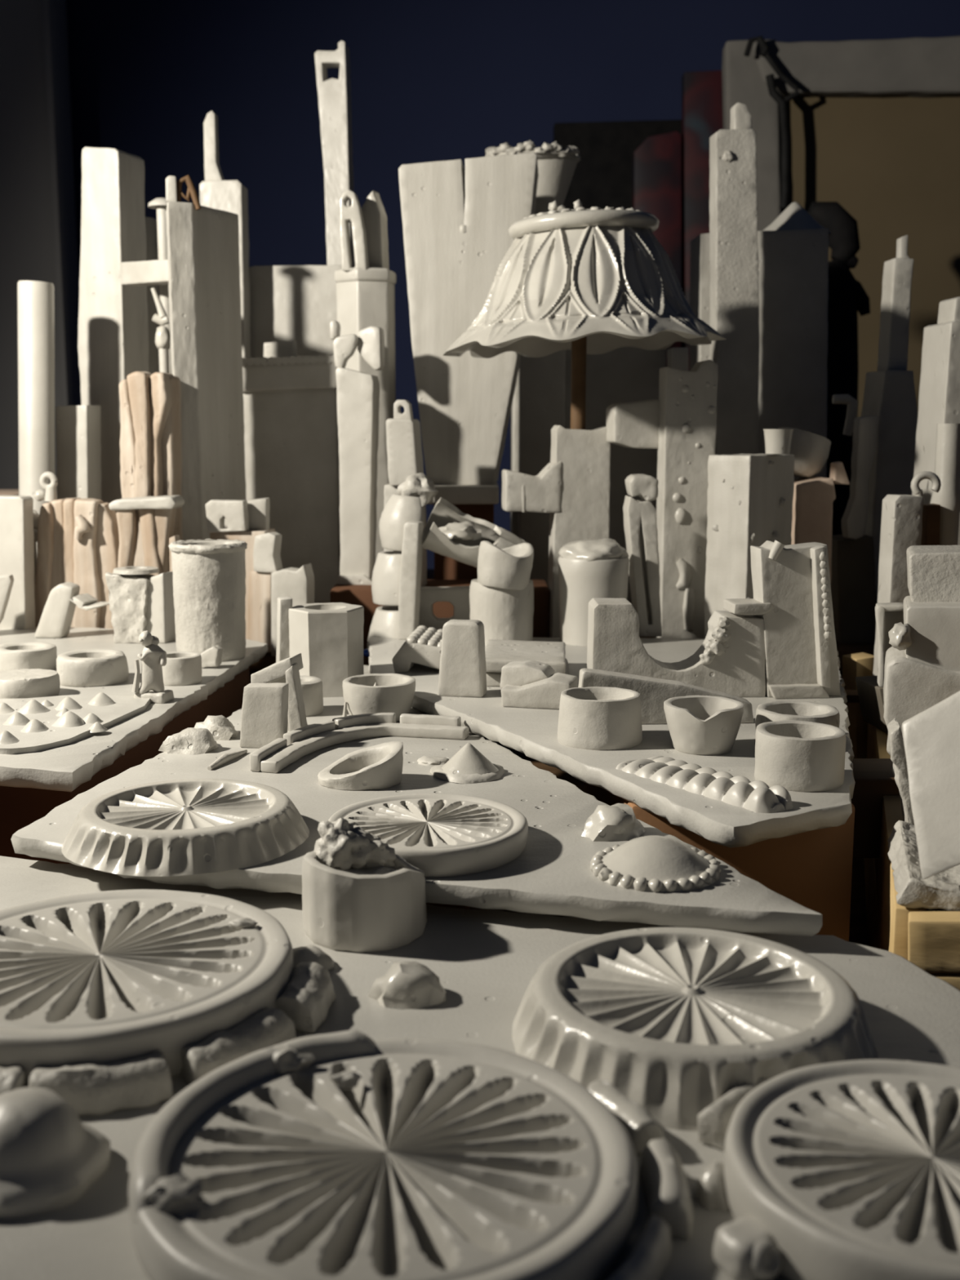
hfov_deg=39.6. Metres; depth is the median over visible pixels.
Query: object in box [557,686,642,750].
cup
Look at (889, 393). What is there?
spire
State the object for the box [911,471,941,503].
hook
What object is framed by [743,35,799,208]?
strap
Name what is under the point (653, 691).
plank
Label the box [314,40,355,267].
spire
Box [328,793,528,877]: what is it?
plate
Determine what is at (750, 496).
post
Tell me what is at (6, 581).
tilted slab
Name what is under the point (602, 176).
picture
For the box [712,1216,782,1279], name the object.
lump
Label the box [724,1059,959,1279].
plate
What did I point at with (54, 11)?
trim
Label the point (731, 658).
block
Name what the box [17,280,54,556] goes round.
column
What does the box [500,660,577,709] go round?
chunk
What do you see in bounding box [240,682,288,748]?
block
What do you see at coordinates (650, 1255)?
lump
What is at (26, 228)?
wall
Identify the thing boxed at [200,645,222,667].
chip
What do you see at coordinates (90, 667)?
ring
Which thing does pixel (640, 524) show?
peg
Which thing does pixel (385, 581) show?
shell
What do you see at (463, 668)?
block
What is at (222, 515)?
hut
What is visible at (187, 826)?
plate
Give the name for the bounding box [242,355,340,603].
tower block
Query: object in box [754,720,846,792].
cup
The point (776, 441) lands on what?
cup
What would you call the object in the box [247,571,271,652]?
support
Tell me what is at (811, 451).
bowl
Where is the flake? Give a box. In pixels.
[829,461,849,484]
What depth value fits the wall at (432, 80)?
2.32 m
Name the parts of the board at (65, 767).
edge slab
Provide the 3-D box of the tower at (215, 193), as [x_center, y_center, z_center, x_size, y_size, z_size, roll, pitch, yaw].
[-0.263,-0.284,1.388,0.049,0.502,0.032,0,9,0]
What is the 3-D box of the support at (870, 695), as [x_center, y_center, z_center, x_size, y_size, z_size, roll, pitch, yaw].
[0.251,0.040,0.827,0.024,0.029,0.041,-1,9,-5]
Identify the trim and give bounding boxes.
[41,0,81,405]
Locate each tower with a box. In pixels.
[55,404,101,499]
[77,146,148,511]
[165,175,246,540]
[199,111,250,358]
[334,189,395,560]
[383,400,426,586]
[502,425,610,637]
[689,233,710,370]
[757,201,831,479]
[911,320,959,545]
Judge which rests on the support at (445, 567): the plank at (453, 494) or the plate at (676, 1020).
the plank at (453, 494)
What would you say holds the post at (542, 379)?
on the platform
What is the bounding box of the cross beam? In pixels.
[120,259,168,286]
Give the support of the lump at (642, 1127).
on the board at (486, 962)
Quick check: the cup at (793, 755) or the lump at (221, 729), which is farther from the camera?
the lump at (221, 729)
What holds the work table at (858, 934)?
on the floor
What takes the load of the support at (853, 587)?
on the platform
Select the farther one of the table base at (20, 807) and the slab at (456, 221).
the slab at (456, 221)
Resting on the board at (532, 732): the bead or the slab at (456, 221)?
the bead
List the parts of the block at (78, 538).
ring knob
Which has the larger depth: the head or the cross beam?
the cross beam
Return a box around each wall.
[0,0,61,493]
[66,0,959,568]
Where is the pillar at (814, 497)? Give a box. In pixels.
[791,475,835,585]
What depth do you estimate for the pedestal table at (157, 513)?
1.10 m
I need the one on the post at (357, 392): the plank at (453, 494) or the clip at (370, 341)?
the clip at (370, 341)
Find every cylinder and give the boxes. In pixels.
[168,538,247,662]
[299,675,323,716]
[469,578,533,645]
[558,538,629,646]
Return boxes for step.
[263,340,297,357]
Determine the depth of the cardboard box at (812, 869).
0.62 m
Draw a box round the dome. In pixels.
[590,835,720,892]
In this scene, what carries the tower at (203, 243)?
on the platform
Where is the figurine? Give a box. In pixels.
[132,630,173,703]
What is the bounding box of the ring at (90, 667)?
[56,648,128,687]
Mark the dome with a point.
(651, 863)
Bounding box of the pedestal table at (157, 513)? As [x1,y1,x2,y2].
[108,494,184,575]
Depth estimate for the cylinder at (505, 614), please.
1.00 m
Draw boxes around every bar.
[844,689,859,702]
[850,758,899,857]
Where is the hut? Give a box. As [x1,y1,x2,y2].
[204,497,270,533]
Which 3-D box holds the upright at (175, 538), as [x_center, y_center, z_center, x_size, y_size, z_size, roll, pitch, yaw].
[-0.242,-0.032,1.064,0.011,0.104,0.013,1,9,7]
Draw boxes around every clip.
[176,174,201,209]
[329,320,384,370]
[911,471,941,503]
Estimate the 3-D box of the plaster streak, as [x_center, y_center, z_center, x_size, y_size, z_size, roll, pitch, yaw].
[-0.133,0.062,0.700,0.005,0.005,0.039,3,9,16]
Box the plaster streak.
[207,749,247,770]
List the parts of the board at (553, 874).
cone cap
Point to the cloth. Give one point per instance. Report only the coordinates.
(847, 295)
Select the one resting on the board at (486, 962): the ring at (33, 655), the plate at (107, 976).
the plate at (107, 976)
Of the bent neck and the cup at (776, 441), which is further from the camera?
the bent neck
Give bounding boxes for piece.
[145,217,160,373]
[391,625,442,672]
[875,602,903,687]
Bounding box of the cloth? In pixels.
[808,201,870,463]
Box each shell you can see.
[367,605,398,648]
[371,550,421,605]
[378,493,424,551]
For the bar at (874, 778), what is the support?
in the wooden crate
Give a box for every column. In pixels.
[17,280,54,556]
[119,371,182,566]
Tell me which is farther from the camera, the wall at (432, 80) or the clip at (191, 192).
the wall at (432, 80)
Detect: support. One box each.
[209,528,275,639]
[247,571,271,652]
[433,504,493,579]
[831,415,877,643]
[855,675,888,733]
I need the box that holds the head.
[625,474,658,501]
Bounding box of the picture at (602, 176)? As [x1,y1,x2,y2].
[553,119,683,347]
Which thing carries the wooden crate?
on the work table at (858, 934)
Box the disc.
[0,668,60,698]
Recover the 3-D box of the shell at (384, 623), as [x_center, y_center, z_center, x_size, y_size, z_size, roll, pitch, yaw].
[-0.069,-0.010,1.069,0.043,0.033,0.059,0,9,0]
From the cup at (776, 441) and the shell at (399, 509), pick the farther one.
the shell at (399, 509)
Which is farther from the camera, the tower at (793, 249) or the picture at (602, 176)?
the picture at (602, 176)
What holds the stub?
on the tower at (939, 401)
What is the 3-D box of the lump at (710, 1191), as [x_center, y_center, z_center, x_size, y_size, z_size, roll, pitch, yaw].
[0.058,0.133,0.328,0.011,0.009,0.012,0,9,0]
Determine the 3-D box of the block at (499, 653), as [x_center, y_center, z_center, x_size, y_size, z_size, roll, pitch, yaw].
[0.031,0.015,0.880,0.056,0.019,0.085,1,9,4]
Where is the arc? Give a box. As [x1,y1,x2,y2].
[249,712,469,773]
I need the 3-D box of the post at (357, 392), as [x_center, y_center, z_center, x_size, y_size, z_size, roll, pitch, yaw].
[-0.106,-0.143,1.170,0.036,0.189,0.036,1,9,7]
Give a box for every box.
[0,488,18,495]
[329,579,550,648]
[510,349,571,536]
[585,782,854,942]
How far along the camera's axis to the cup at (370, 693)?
0.79 m
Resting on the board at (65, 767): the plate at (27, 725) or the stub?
the plate at (27, 725)
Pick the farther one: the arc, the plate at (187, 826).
the arc
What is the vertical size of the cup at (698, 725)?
0.025 m
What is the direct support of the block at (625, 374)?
on the platform
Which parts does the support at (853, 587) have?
light strip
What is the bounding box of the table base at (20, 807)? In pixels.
[0,666,249,863]
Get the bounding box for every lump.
[0,1087,110,1219]
[158,727,217,755]
[193,715,238,740]
[293,944,333,970]
[368,961,447,1009]
[396,472,438,506]
[582,803,646,841]
[587,1079,664,1154]
[608,1214,671,1279]
[638,1137,693,1239]
[693,1160,730,1211]
[697,1077,767,1151]
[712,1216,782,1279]
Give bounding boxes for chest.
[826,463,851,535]
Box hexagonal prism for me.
[275,595,364,697]
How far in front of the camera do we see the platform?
1.14 m
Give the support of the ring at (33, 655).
on the disc
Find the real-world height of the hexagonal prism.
0.063 m
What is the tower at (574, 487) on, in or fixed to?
on the platform
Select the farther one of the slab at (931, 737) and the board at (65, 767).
the board at (65, 767)
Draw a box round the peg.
[622,495,662,636]
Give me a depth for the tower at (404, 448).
1.12 m
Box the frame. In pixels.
[721,35,959,417]
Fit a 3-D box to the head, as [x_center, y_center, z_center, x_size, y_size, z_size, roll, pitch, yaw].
[0.126,-0.118,1.038,0.024,0.021,0.024,0,9,0]
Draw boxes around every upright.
[168,535,179,571]
[653,360,717,638]
[872,494,923,675]
[929,423,959,545]
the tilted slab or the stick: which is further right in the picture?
the stick
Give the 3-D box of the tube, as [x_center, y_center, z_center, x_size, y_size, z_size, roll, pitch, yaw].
[-0.004,-0.079,1.049,0.088,0.067,0.043,-1,9,-5]
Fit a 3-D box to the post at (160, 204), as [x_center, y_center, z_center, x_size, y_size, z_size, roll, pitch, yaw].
[-0.295,-0.214,1.272,0.027,0.399,0.027,0,9,0]
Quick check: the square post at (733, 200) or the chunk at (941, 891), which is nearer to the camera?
the chunk at (941, 891)
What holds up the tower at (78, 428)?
on the platform
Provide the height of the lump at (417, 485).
0.027 m
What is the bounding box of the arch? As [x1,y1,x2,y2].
[250,653,307,731]
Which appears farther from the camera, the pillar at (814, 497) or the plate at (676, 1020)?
the pillar at (814, 497)
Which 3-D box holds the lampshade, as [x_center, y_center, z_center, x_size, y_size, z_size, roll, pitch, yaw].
[0.082,-0.289,1.068,0.222,0.119,0.222,-1,9,-3]
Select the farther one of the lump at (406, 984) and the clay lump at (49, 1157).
the lump at (406, 984)
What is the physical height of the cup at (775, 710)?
0.019 m
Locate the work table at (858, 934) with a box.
[470,670,946,946]
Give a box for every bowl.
[317,741,403,790]
[777,426,831,478]
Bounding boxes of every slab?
[0,574,13,623]
[398,152,538,484]
[750,540,840,698]
[883,646,959,736]
[902,690,959,879]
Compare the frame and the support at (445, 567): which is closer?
the support at (445, 567)
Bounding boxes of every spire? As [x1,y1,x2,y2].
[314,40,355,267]
[861,235,917,603]
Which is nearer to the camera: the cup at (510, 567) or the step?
the cup at (510, 567)
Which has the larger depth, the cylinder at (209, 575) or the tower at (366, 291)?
the tower at (366, 291)
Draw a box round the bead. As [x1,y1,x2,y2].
[363,648,369,657]
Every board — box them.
[0,495,267,791]
[0,855,959,1279]
[10,665,822,936]
[367,520,855,848]
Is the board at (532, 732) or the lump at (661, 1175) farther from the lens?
the board at (532, 732)
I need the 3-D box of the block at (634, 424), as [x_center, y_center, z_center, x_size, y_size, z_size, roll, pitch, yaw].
[0.128,-0.178,1.101,0.043,0.040,0.031,-1,9,-9]
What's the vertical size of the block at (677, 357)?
0.259 m
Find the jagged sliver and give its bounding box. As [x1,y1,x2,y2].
[886,718,914,825]
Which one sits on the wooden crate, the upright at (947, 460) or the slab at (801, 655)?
the upright at (947, 460)
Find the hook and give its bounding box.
[831,394,858,435]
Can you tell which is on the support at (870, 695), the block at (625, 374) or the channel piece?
the channel piece
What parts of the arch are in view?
leg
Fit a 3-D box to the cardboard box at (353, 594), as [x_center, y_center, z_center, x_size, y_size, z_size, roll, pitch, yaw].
[-0.034,-0.024,1.177,0.188,0.052,0.077,0,9,0]
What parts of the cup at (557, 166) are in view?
crown stem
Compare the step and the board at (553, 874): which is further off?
the step
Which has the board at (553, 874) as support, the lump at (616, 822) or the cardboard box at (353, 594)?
the lump at (616, 822)
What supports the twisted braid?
on the board at (532, 732)
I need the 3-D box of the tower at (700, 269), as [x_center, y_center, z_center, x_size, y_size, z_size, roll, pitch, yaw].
[0.230,-0.214,1.348,0.036,0.376,0.052,0,9,0]
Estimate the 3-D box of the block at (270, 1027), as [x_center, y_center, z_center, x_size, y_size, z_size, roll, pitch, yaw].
[-0.072,0.120,0.397,0.017,0.012,0.040,7,11,37]
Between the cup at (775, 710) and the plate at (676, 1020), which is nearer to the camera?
the plate at (676, 1020)
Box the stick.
[33,510,39,586]
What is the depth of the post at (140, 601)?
1.03 m
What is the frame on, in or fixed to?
on the work table at (858, 934)
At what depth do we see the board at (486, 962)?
0.44 m
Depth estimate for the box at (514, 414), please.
1.40 m
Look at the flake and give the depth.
1.10 m
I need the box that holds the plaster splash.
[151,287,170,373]
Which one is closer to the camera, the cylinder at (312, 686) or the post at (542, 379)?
the cylinder at (312, 686)
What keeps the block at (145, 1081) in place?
on the board at (486, 962)
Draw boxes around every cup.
[302,817,426,952]
[342,673,415,721]
[477,540,533,590]
[484,140,581,213]
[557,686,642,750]
[663,695,744,755]
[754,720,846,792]
[755,700,839,728]
[763,429,793,453]
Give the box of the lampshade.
[443,199,726,358]
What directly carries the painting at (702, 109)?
attached to the wall at (432, 80)
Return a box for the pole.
[570,336,586,430]
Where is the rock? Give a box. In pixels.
[275,962,335,1032]
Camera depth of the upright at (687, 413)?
1.08 m
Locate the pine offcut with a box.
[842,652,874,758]
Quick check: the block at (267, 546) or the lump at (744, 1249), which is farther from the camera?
the block at (267, 546)
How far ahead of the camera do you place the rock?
0.42 m
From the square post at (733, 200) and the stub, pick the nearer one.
the stub
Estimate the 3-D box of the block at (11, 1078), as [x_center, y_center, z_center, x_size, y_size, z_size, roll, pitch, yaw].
[-0.139,0.124,0.373,0.026,0.011,0.016,2,9,14]
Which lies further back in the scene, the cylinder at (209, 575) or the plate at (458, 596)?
the plate at (458, 596)
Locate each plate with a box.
[0,692,150,754]
[0,888,293,1082]
[61,778,309,876]
[128,1029,637,1279]
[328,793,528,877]
[418,586,470,630]
[511,927,877,1131]
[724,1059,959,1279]
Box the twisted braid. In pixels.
[615,755,793,813]
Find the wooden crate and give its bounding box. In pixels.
[863,503,959,990]
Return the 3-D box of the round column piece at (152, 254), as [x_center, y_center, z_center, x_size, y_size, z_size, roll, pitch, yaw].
[-0.345,-0.233,1.391,0.032,0.398,0.032,0,9,0]
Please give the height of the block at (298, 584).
0.077 m
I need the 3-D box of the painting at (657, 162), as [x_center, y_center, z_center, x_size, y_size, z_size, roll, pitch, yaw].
[0.307,-0.639,2.313,0.091,0.458,0.030,0,9,0]
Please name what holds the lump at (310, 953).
on the board at (486, 962)
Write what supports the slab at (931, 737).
on the chunk at (941, 891)
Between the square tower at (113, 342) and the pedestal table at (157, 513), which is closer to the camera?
the pedestal table at (157, 513)
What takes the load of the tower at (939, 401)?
on the platform
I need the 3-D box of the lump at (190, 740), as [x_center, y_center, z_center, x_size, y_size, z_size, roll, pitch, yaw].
[-0.159,0.053,0.727,0.032,0.012,0.027,0,9,0]
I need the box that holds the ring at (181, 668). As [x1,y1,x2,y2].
[162,651,201,685]
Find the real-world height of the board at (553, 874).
0.026 m
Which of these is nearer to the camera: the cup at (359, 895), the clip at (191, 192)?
the cup at (359, 895)
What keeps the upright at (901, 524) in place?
on the wooden crate
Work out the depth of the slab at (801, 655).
0.81 m
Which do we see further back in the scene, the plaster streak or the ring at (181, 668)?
the ring at (181, 668)
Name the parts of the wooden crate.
thin dark slat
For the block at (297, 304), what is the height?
0.356 m
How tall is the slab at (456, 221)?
0.290 m
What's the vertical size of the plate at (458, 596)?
0.036 m
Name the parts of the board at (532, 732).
vertical strip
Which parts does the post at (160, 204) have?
stem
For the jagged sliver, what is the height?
0.070 m
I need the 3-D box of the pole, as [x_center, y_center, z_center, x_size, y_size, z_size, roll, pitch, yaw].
[0.084,-0.161,1.146,0.013,0.333,0.013,0,9,0]
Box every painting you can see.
[632,131,681,367]
[681,70,723,370]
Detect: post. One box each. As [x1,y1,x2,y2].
[105,565,175,643]
[147,197,171,373]
[335,367,379,585]
[518,350,564,585]
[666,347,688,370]
[704,453,794,637]
[709,102,759,454]
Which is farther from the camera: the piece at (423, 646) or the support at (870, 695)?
the piece at (423, 646)
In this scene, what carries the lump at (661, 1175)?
on the board at (486, 962)
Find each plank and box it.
[426,481,498,504]
[577,667,754,724]
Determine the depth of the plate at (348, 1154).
0.32 m
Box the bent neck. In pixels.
[35,582,109,638]
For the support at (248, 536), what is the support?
on the platform
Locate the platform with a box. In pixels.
[248,568,875,683]
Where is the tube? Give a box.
[422,497,529,568]
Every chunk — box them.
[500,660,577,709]
[887,820,959,911]
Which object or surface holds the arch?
on the board at (553, 874)
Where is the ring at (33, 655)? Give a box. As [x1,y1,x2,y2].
[0,641,57,671]
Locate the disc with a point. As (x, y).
(24, 683)
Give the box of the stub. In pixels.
[937,296,959,324]
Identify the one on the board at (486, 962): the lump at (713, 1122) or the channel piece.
the lump at (713, 1122)
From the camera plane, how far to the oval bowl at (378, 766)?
0.65 m
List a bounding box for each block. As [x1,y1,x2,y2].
[0,1066,28,1094]
[28,1050,172,1115]
[34,471,119,628]
[179,1007,296,1084]
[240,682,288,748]
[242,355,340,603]
[248,265,342,358]
[253,532,283,573]
[271,563,314,656]
[438,619,486,697]
[484,639,568,686]
[585,346,666,602]
[586,597,773,697]
[605,399,659,448]
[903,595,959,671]
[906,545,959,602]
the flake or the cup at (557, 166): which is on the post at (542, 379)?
the cup at (557, 166)
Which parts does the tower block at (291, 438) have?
lid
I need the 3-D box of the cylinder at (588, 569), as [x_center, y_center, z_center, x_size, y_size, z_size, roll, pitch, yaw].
[0.086,-0.038,1.020,0.054,0.079,0.054,0,9,0]
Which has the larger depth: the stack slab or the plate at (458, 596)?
the plate at (458, 596)

